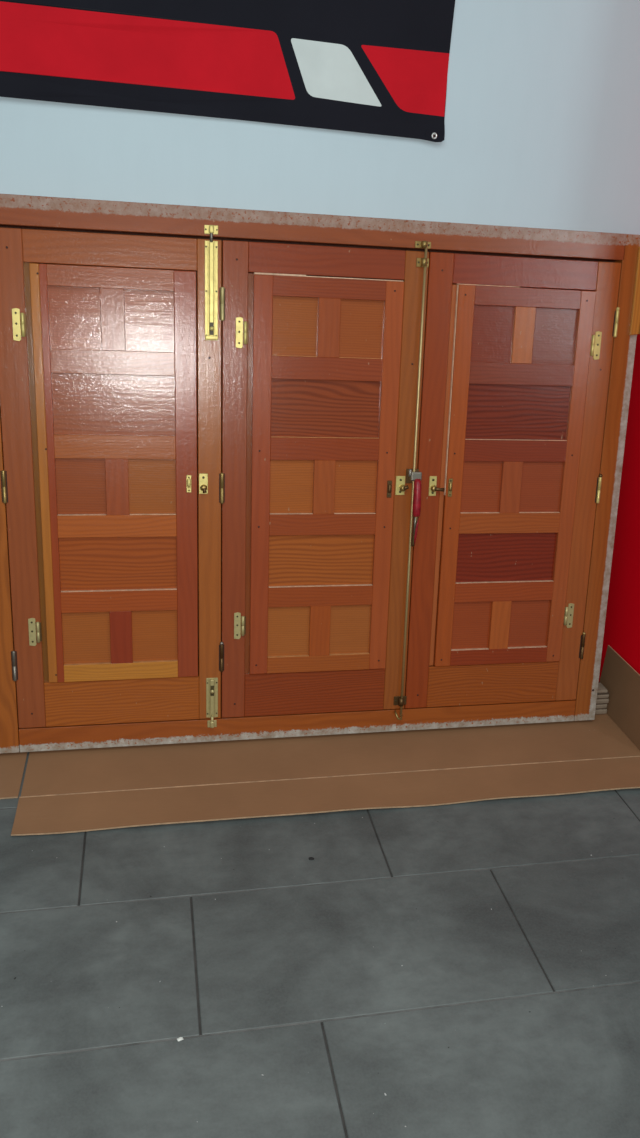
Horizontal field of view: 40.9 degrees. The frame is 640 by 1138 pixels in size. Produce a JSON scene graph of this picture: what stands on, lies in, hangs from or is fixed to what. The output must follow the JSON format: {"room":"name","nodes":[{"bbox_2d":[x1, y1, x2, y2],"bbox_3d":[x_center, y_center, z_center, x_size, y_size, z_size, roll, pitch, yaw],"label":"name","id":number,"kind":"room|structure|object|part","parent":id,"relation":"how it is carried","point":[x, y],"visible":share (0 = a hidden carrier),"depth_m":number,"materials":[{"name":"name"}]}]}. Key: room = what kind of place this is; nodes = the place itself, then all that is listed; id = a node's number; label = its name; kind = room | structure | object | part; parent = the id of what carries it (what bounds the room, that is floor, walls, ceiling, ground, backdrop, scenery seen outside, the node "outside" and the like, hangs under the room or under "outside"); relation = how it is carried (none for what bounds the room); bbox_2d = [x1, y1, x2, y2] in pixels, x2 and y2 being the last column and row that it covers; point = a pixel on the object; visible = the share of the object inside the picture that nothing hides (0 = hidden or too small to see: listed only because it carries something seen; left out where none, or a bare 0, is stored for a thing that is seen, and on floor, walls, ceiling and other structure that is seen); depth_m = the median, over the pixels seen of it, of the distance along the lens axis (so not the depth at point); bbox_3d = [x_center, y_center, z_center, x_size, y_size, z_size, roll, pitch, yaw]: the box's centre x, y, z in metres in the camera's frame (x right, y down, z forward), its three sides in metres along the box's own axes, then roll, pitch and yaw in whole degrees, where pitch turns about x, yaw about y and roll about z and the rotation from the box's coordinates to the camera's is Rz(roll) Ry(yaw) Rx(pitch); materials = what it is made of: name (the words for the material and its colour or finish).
{"room":"garage","nodes":[
{"label":"garage","id":0,"kind":"room"},
{"bbox_2d":[0,752,639,1137],"bbox_3d":[-0.768,0.999,0.668,3.918,0.050,3.536,-1,23,-11],"label":"floor","id":1,"kind":"structure","parent":0,"point":[467,969],"depth_m":1.47,"materials":[{"name":"tile"}]},
{"bbox_2d":[0,645,639,835],"bbox_3d":[0.009,0.372,2.024,1.729,0.178,0.424,-1,23,-11],"label":"cardboard sheet","id":2,"kind":"object","parent":1,"relation":"on","point":[92,789],"visible":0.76,"depth_m":2.00,"materials":[{"name":"brown cardboard"}]},
{"bbox_2d":[0,194,639,753],"bbox_3d":[0.018,-0.184,2.016,1.552,1.199,0.283,-1,23,-11],"label":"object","id":3,"kind":"object","parent":2,"relation":"on","point":[400,443],"visible":1,"depth_m":1.96,"materials":[{"name":"brown wood"}]},
{"bbox_3d":[-0.512,-0.524,1.796,0.112,0.134,0.009,-1,14,-11],"label":"panel","id":4,"kind":"part","parent":3,"relation":"part of","materials":[{"name":"brown wood"}]},
{"bbox_3d":[-0.523,-0.181,1.878,0.112,0.132,0.009,-1,14,-11],"label":"panel","id":5,"kind":"part","parent":3,"relation":"part of","materials":[{"name":"brown wood"}]},
{"bbox_3d":[-0.532,0.155,1.958,0.112,0.132,0.009,-1,14,-11],"label":"panel","id":6,"kind":"part","parent":3,"relation":"part of","materials":[{"name":"brown wood"}]},
{"bbox_3d":[-0.447,-0.168,1.906,0.475,1.082,0.035,-1,14,-11],"label":"frame","id":7,"kind":"part","parent":3,"relation":"part of","materials":[{"name":"brown wood"}]},
{"bbox_3d":[-0.442,-0.187,1.892,0.337,0.906,0.027,-1,14,-11],"label":"panel door","id":8,"kind":"part","parent":3,"relation":"part of","materials":[{"name":"brown wood"}]},
{"bbox_3d":[-0.443,-0.354,1.852,0.264,0.136,0.009,-1,14,-11],"label":"panel","id":9,"kind":"part","parent":3,"relation":"part of","materials":[{"name":"brown wood"}]},
{"bbox_3d":[-0.453,-0.013,1.933,0.264,0.132,0.009,-1,14,-11],"label":"panel","id":10,"kind":"part","parent":3,"relation":"part of","materials":[{"name":"brown wood"}]},
{"bbox_3d":[-0.363,-0.527,1.826,0.111,0.134,0.009,-1,14,-11],"label":"panel","id":11,"kind":"part","parent":3,"relation":"part of","materials":[{"name":"brown wood"}]},
{"bbox_3d":[-0.373,-0.184,1.908,0.111,0.132,0.009,-1,14,-11],"label":"panel","id":12,"kind":"part","parent":3,"relation":"part of","materials":[{"name":"brown wood"}]},
{"bbox_3d":[-0.383,0.153,1.988,0.111,0.132,0.009,-1,14,-11],"label":"panel","id":13,"kind":"part","parent":3,"relation":"part of","materials":[{"name":"brown wood"}]},
{"bbox_3d":[-0.259,-0.179,1.915,0.016,0.019,0.015,-1,14,-11],"label":"latch knob","id":14,"kind":"part","parent":3,"relation":"part of","materials":[{"name":"gold metal"}]},
{"bbox_3d":[-0.255,0.289,2.028,0.009,0.026,0.008,-1,14,-11],"label":"bolt knob","id":15,"kind":"part","parent":3,"relation":"part of","materials":[{"name":"gold metal"}]},
{"bbox_3d":[-0.232,-0.515,1.836,0.009,0.026,0.008,-1,14,-11],"label":"bolt knob","id":16,"kind":"part","parent":3,"relation":"part of","materials":[{"name":"gold metal"}]},
{"bbox_3d":[-0.076,0.147,2.049,0.109,0.132,0.009,-1,14,-11],"label":"panel","id":17,"kind":"part","parent":3,"relation":"part of","materials":[{"name":"brown wood"}]},
{"bbox_3d":[-0.066,-0.189,1.969,0.109,0.132,0.009,-1,14,-11],"label":"panel","id":18,"kind":"part","parent":3,"relation":"part of","materials":[{"name":"brown wood"}]},
{"bbox_3d":[-0.056,-0.533,1.887,0.109,0.134,0.009,-1,14,-11],"label":"panel","id":19,"kind":"part","parent":3,"relation":"part of","materials":[{"name":"brown wood"}]},
{"bbox_3d":[-0.017,0.370,2.134,1.390,0.075,0.050,-1,14,-11],"label":"rail","id":20,"kind":"part","parent":3,"relation":"part of","materials":[{"name":"brown wood"}]},
{"bbox_3d":[-0.015,-0.731,1.883,1.456,0.078,0.084,-1,14,-11],"label":"header rail","id":21,"kind":"part","parent":3,"relation":"part of","materials":[{"name":"brown wood"}]},
{"bbox_3d":[0.002,-0.022,2.024,0.259,0.132,0.009,-1,14,-11],"label":"panel","id":22,"kind":"part","parent":3,"relation":"part of","materials":[{"name":"brown wood"}]},
{"bbox_3d":[0.006,-0.175,1.994,0.468,1.082,0.039,-1,14,-11],"label":"frame","id":23,"kind":"part","parent":3,"relation":"part of","materials":[{"name":"brown wood"}]},
{"bbox_3d":[0.012,-0.363,1.942,0.259,0.136,0.009,-1,14,-11],"label":"panel","id":24,"kind":"part","parent":3,"relation":"part of","materials":[{"name":"brown wood"}]},
{"bbox_3d":[0.007,-0.195,1.981,0.335,0.906,0.027,-1,14,-11],"label":"panel door","id":25,"kind":"part","parent":3,"relation":"part of","materials":[{"name":"brown wood"}]},
{"bbox_3d":[0.071,0.144,2.078,0.108,0.132,0.009,-1,14,-11],"label":"panel","id":26,"kind":"part","parent":3,"relation":"part of","materials":[{"name":"brown wood"}]},
{"bbox_3d":[0.081,-0.192,1.998,0.108,0.132,0.009,-1,14,-11],"label":"panel","id":27,"kind":"part","parent":3,"relation":"part of","materials":[{"name":"brown wood"}]},
{"bbox_3d":[0.091,-0.535,1.916,0.108,0.134,0.009,-1,14,-11],"label":"panel","id":28,"kind":"part","parent":3,"relation":"part of","materials":[{"name":"brown wood"}]},
{"bbox_3d":[0.197,-0.189,2.005,0.020,0.016,0.015,-1,14,-11],"label":"latch knob","id":29,"kind":"part","parent":3,"relation":"part of","materials":[{"name":"gold metal"}]},
{"bbox_3d":[0.219,-0.216,2.000,0.032,0.035,0.024,-1,14,-11],"label":"lever handle","id":30,"kind":"part","parent":3,"relation":"part of","materials":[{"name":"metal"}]},
{"bbox_3d":[0.218,-0.175,2.011,0.006,1.114,0.006,-1,14,-11],"label":"bolt rod","id":31,"kind":"part","parent":3,"relation":"part of","materials":[{"name":"gold metal"}]},
{"bbox_3d":[0.277,-0.189,2.021,0.030,0.016,0.015,-1,14,-11],"label":"latch knob","id":32,"kind":"part","parent":3,"relation":"part of","materials":[{"name":"gold metal"}]},
{"bbox_3d":[0.374,0.139,2.139,0.108,0.132,0.009,-1,14,-11],"label":"panel","id":33,"kind":"part","parent":3,"relation":"part of","materials":[{"name":"brown wood"}]},
{"bbox_3d":[0.384,-0.197,2.058,0.108,0.132,0.009,-1,14,-11],"label":"panel","id":34,"kind":"part","parent":3,"relation":"part of","materials":[{"name":"brown wood"}]},
{"bbox_3d":[0.394,-0.541,1.977,0.108,0.134,0.009,-1,14,-11],"label":"panel","id":35,"kind":"part","parent":3,"relation":"part of","materials":[{"name":"brown wood"}]},
{"bbox_3d":[0.457,-0.030,2.114,0.266,0.132,0.009,-1,14,-11],"label":"panel","id":36,"kind":"part","parent":3,"relation":"part of","materials":[{"name":"brown wood"}]},
{"bbox_3d":[0.460,-0.183,2.084,0.477,1.082,0.039,-1,14,-11],"label":"frame","id":37,"kind":"part","parent":3,"relation":"part of","materials":[{"name":"brown wood"}]},
{"bbox_3d":[0.461,-0.203,2.072,0.336,0.906,0.027,-1,14,-11],"label":"panel door","id":38,"kind":"part","parent":3,"relation":"part of","materials":[{"name":"brown wood"}]},
{"bbox_3d":[0.467,-0.371,2.033,0.266,0.136,0.009,-1,14,-11],"label":"panel","id":39,"kind":"part","parent":3,"relation":"part of","materials":[{"name":"brown wood"}]},
{"bbox_3d":[0.525,0.136,2.169,0.115,0.132,0.009,-1,14,-11],"label":"panel","id":40,"kind":"part","parent":3,"relation":"part of","materials":[{"name":"brown wood"}]},
{"bbox_3d":[0.535,-0.200,2.088,0.115,0.132,0.009,-1,14,-11],"label":"panel","id":41,"kind":"part","parent":3,"relation":"part of","materials":[{"name":"brown wood"}]},
{"bbox_3d":[0.545,-0.543,2.006,0.115,0.134,0.009,-1,14,-11],"label":"panel","id":42,"kind":"part","parent":3,"relation":"part of","materials":[{"name":"brown wood"}]},
{"bbox_3d":[0.058,0.431,2.117,1.488,0.005,0.262,-1,23,-11],"label":"panel","id":43,"kind":"part","parent":2,"relation":"part of","materials":[{"name":"brown cardboard"}]},
{"bbox_2d":[595,683,608,713],"bbox_3d":[0.746,0.349,2.318,0.052,0.073,0.052,-1,23,-11],"label":"wood block","id":44,"kind":"object","parent":2,"relation":"on","point":[602,694],"visible":0.43,"depth_m":2.30,"materials":[{"name":"beige wood"}]},
{"bbox_3d":[0.795,0.334,2.230,0.008,0.172,0.259,-1,23,-11],"label":"panel","id":45,"kind":"part","parent":2,"relation":"part of","materials":[{"name":"brown cardboard"}]},
{"bbox_2d":[0,0,639,553],"bbox_3d":[-1.011,-0.903,1.715,3.918,2.750,0.100,-1,23,-11],"label":"wall","id":46,"kind":"structure","parent":0,"point":[542,120],"depth_m":1.88,"materials":[{"name":"white paint"}]},
{"bbox_2d":[0,0,454,141],"bbox_3d":[-0.487,-1.351,1.571,1.605,0.912,0.012,-1,23,-11],"label":"banner","id":47,"kind":"object","parent":46,"relation":"attached to","point":[379,67],"visible":1,"depth_m":1.76,"materials":[{"name":"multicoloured fabric"}]},
{"bbox_2d":[599,334,639,681],"bbox_3d":[0.909,-0.839,1.855,0.100,2.750,0.414,-1,23,-11],"label":"wall","id":48,"kind":"structure","parent":0,"point":[622,622],"depth_m":2.22,"materials":[{"name":"red paint"}]}
]}

